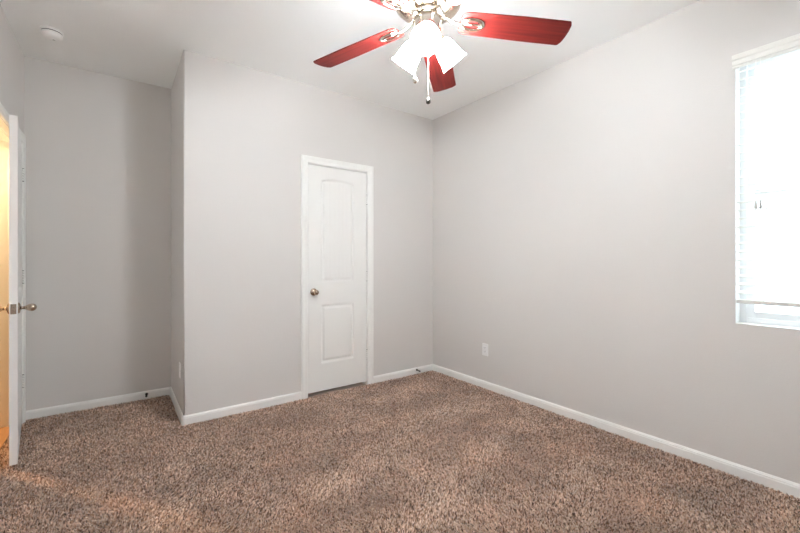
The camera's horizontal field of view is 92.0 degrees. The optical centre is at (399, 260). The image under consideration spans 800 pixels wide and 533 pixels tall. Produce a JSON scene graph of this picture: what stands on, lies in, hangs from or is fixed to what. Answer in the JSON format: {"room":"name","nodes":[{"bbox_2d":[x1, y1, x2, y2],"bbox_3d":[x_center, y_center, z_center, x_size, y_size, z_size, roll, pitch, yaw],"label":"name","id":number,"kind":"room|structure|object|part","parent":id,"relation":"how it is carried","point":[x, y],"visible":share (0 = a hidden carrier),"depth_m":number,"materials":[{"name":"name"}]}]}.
{"room":"empty bedroom","nodes":[
{"label":"empty bedroom","id":0,"kind":"room"},
{"bbox_2d":[0,4,23,133],"bbox_3d":[-1.514,-0.124,1.008,0.115,2.843,4.645,0,0,-36],"label":"wall","id":1,"kind":"structure","parent":0,"point":[11,54],"depth_m":2.57,"materials":[{"name":"beige paint"}]},
{"bbox_2d":[0,102,25,427],"bbox_3d":[-2.587,0.140,2.477,0.149,2.139,0.932,0,0,-36],"label":"door frame","id":2,"kind":"structure","parent":1,"relation":"attached to","point":[4,115],"depth_m":2.78,"materials":[{"name":"white paint"}]},
{"bbox_2d":[0,115,36,465],"bbox_3d":[-2.532,0.172,2.506,0.803,2.030,0.199,0,0,41],"label":"door","id":3,"kind":"structure","parent":1,"relation":"in","point":[14,308],"depth_m":2.25,"materials":[{"name":"white paint"}]},
{"bbox_3d":[-2.243,0.283,2.243,0.025,0.058,0.002,0,0,-43],"label":"latch plate","id":4,"kind":"part","parent":3,"relation":"part of","materials":[{"name":"metal"}]},
{"bbox_3d":[-2.235,0.283,2.336,0.060,0.046,0.046,0,0,-43],"label":"knob","id":5,"kind":"part","parent":3,"relation":"part of","materials":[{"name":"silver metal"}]},
{"bbox_2d":[24,56,170,410],"bbox_3d":[-1.558,-0.124,3.924,3.485,2.843,0.115,0,0,-36],"label":"wall","id":6,"kind":"structure","parent":0,"point":[98,145],"depth_m":3.17,"materials":[{"name":"beige paint"}]},
{"bbox_2d":[26,387,169,420],"bbox_3d":[-2.447,1.173,3.195,0.960,0.072,0.013,0,0,-36],"label":"baseboard","id":7,"kind":"structure","parent":6,"relation":"attached to","point":[36,413],"depth_m":3.16,"materials":[{"name":"white paint"}]},
{"bbox_2d":[171,59,180,408],"bbox_3d":[-1.817,-0.124,3.245,0.115,2.843,0.675,0,0,-36],"label":"wall","id":8,"kind":"structure","parent":0,"point":[176,87],"depth_m":3.17,"materials":[{"name":"beige paint"}]},
{"bbox_2d":[170,387,182,422],"bbox_3d":[-1.835,1.173,3.161,0.013,0.072,0.790,0,0,-36],"label":"baseboard","id":9,"kind":"structure","parent":8,"relation":"attached to","point":[173,398],"depth_m":3.11,"materials":[{"name":"white paint"}]},
{"bbox_2d":[179,362,180,378],"bbox_3d":[-1.698,0.845,2.977,0.009,0.114,0.070,0,0,-36],"label":"wall outlet","id":10,"kind":"object","parent":8,"relation":"attached to","point":[179,362],"visible":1,"depth_m":2.96,"materials":[{"name":"white plastic"}]},
{"bbox_2d":[181,50,432,415],"bbox_3d":[-0.652,-0.124,3.595,2.410,2.843,0.135,0,0,-36],"label":"wall","id":11,"kind":"structure","parent":0,"point":[245,131],"depth_m":3.18,"materials":[{"name":"beige paint"}]},
{"bbox_2d":[181,391,300,425],"bbox_3d":[-1.232,1.173,3.099,0.913,0.072,0.044,0,0,-36],"label":"baseboard","id":12,"kind":"structure","parent":11,"relation":"attached to","point":[245,407],"depth_m":3.05,"materials":[{"name":"white paint"}]},
{"bbox_2d":[301,154,373,399],"bbox_3d":[-0.594,0.145,3.615,0.736,2.128,0.132,0,0,-36],"label":"door frame","id":13,"kind":"structure","parent":11,"relation":"attached to","point":[305,159],"depth_m":3.54,"materials":[{"name":"white paint"}]},
{"bbox_2d":[308,164,367,393],"bbox_3d":[-0.552,0.162,3.563,0.608,2.022,0.117,0,0,-36],"label":"door","id":14,"kind":"structure","parent":11,"relation":"in","point":[337,198],"depth_m":3.57,"materials":[{"name":"white paint"}]},
{"bbox_2d":[374,364,432,383],"bbox_3d":[0.049,1.173,4.016,0.782,0.072,0.013,0,0,-36],"label":"baseboard","id":15,"kind":"structure","parent":11,"relation":"attached to","point":[403,373],"depth_m":3.99,"materials":[{"name":"white paint"}]},
{"bbox_2d":[0,0,700,119],"bbox_3d":[-1.121,-1.606,2.339,4.980,0.120,6.330,0,0,-36],"label":"ceiling","id":16,"kind":"structure","parent":0,"point":[144,41],"depth_m":2.67,"materials":[{"name":"paint"}]},
{"bbox_2d":[40,25,63,40],"bbox_3d":[-2.345,-1.521,2.603,0.122,0.050,0.122,0,0,-36],"label":"smoke detector","id":17,"kind":"object","parent":16,"relation":"attached to","point":[49,32],"visible":1,"depth_m":2.58,"materials":[{"name":"white plastic"}]},
{"bbox_2d":[313,0,571,103],"bbox_3d":[0.103,-1.140,1.731,1.241,0.812,1.272,0,0,-36],"label":"ceiling fan","id":18,"kind":"object","parent":16,"relation":"hanging from","point":[440,53],"visible":1,"depth_m":1.78,"materials":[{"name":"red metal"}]},
{"bbox_3d":[-0.218,-1.077,1.973,0.510,0.006,0.142,-4,10,31],"label":"blade","id":19,"kind":"part","parent":18,"relation":"part of","materials":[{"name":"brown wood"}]},
{"bbox_3d":[-0.181,-1.077,1.499,0.510,0.006,0.142,-4,15,-40],"label":"blade","id":20,"kind":"part","parent":18,"relation":"part of","materials":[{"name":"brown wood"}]},
{"bbox_3d":[0.045,-0.968,1.825,0.128,0.113,0.128,0,42,-52],"label":"lamp shade","id":21,"kind":"part","parent":18,"relation":"part of","materials":[{"name":"white glass"}]},
{"bbox_3d":[0.113,-0.968,1.660,0.128,0.113,0.128,0,-42,8],"label":"lamp shade","id":22,"kind":"part","parent":18,"relation":"part of","materials":[{"name":"white glass"}]},
{"bbox_3d":[0.114,-0.975,1.666,0.053,0.083,0.053,0,-42,8],"label":"bulb","id":23,"kind":"part","parent":18,"relation":"part of","materials":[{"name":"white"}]},
{"bbox_3d":[0.221,-1.077,2.155,0.142,0.006,0.510,-12,-6,12],"label":"blade","id":24,"kind":"part","parent":18,"relation":"part of","materials":[{"name":"red wood"}]},
{"bbox_3d":[0.222,-0.968,1.802,0.128,0.113,0.128,-44,15,-16],"label":"lamp shade","id":25,"kind":"part","parent":18,"relation":"part of","materials":[{"name":"white glass"}]},
{"bbox_3d":[0.282,-1.077,1.389,0.142,0.006,0.510,13,-2,-23],"label":"blade","id":26,"kind":"part","parent":18,"relation":"part of","materials":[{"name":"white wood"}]},
{"bbox_3d":[0.530,-1.077,1.794,0.510,0.006,0.142,3,-12,-5],"label":"blade","id":27,"kind":"part","parent":18,"relation":"part of","materials":[{"name":"red wood"}]},
{"bbox_2d":[0,374,799,532],"bbox_3d":[-1.061,1.247,2.312,4.815,0.100,6.215,0,0,-36],"label":"floor","id":28,"kind":"structure","parent":0,"point":[342,388],"depth_m":2.02,"materials":[{"name":"brown carpet"}]},
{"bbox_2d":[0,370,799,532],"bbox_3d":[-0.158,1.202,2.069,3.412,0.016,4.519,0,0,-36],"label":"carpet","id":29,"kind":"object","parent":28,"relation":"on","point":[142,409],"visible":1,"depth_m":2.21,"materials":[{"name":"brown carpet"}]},
{"bbox_2d":[433,0,799,483],"bbox_3d":[1.276,-0.124,3.118,0.140,2.843,4.760,0,0,-36],"label":"wall","id":30,"kind":"structure","parent":0,"point":[585,207],"depth_m":2.64,"materials":[{"name":"beige paint"}]},
{"bbox_2d":[482,343,487,355],"bbox_3d":[0.801,0.840,3.641,0.009,0.114,0.070,0,0,-36],"label":"wall outlet","id":31,"kind":"object","parent":30,"relation":"attached to","point":[484,346],"visible":1,"depth_m":3.64,"materials":[{"name":"white plastic"}]},
{"bbox_2d":[433,364,799,497],"bbox_3d":[1.453,1.173,2.746,0.013,0.072,3.720,0,0,-36],"label":"baseboard","id":32,"kind":"structure","parent":30,"relation":"attached to","point":[743,472],"depth_m":2.51,"materials":[{"name":"white paint"}]},
{"bbox_2d":[740,49,799,327],"bbox_3d":[2.238,-0.398,1.865,0.060,1.500,0.910,0,0,-36],"label":"window","id":33,"kind":"structure","parent":30,"relation":"in","point":[748,313],"depth_m":2.19,"materials":[{"name":"white plastic"}]},
{"bbox_2d":[732,33,799,306],"bbox_3d":[2.146,-0.454,1.802,0.072,1.381,0.918,0,0,-36],"label":"window blind","id":34,"kind":"object","parent":33,"relation":"attached to","point":[792,43],"visible":1,"depth_m":2.06,"materials":[{"name":"white plastic"}]},
{"bbox_3d":[1.922,-0.688,2.060,0.002,0.770,0.002,0,0,-36],"label":"lift cord","id":35,"kind":"part","parent":34,"relation":"part of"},
{"bbox_3d":[1.956,-0.438,2.070,0.055,1.320,0.002,0,0,-36],"label":"ladder cord","id":36,"kind":"part","parent":34,"relation":"part of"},
{"bbox_3d":[2.151,0.227,1.802,0.050,0.021,0.894,0,0,-36],"label":"rail","id":37,"kind":"part","parent":34,"relation":"part of","materials":[{"name":"white plastic"}]},
{"bbox_3d":[2.231,-0.037,1.860,0.020,0.722,0.854,0,0,-36],"label":"sash","id":38,"kind":"part","parent":33,"relation":"part of","materials":[{"name":"white plastic"}]},
{"bbox_3d":[2.250,-0.739,1.873,0.020,0.762,0.854,0,0,-36],"label":"sash","id":39,"kind":"part","parent":33,"relation":"part of","materials":[{"name":"white plastic"}]}
]}

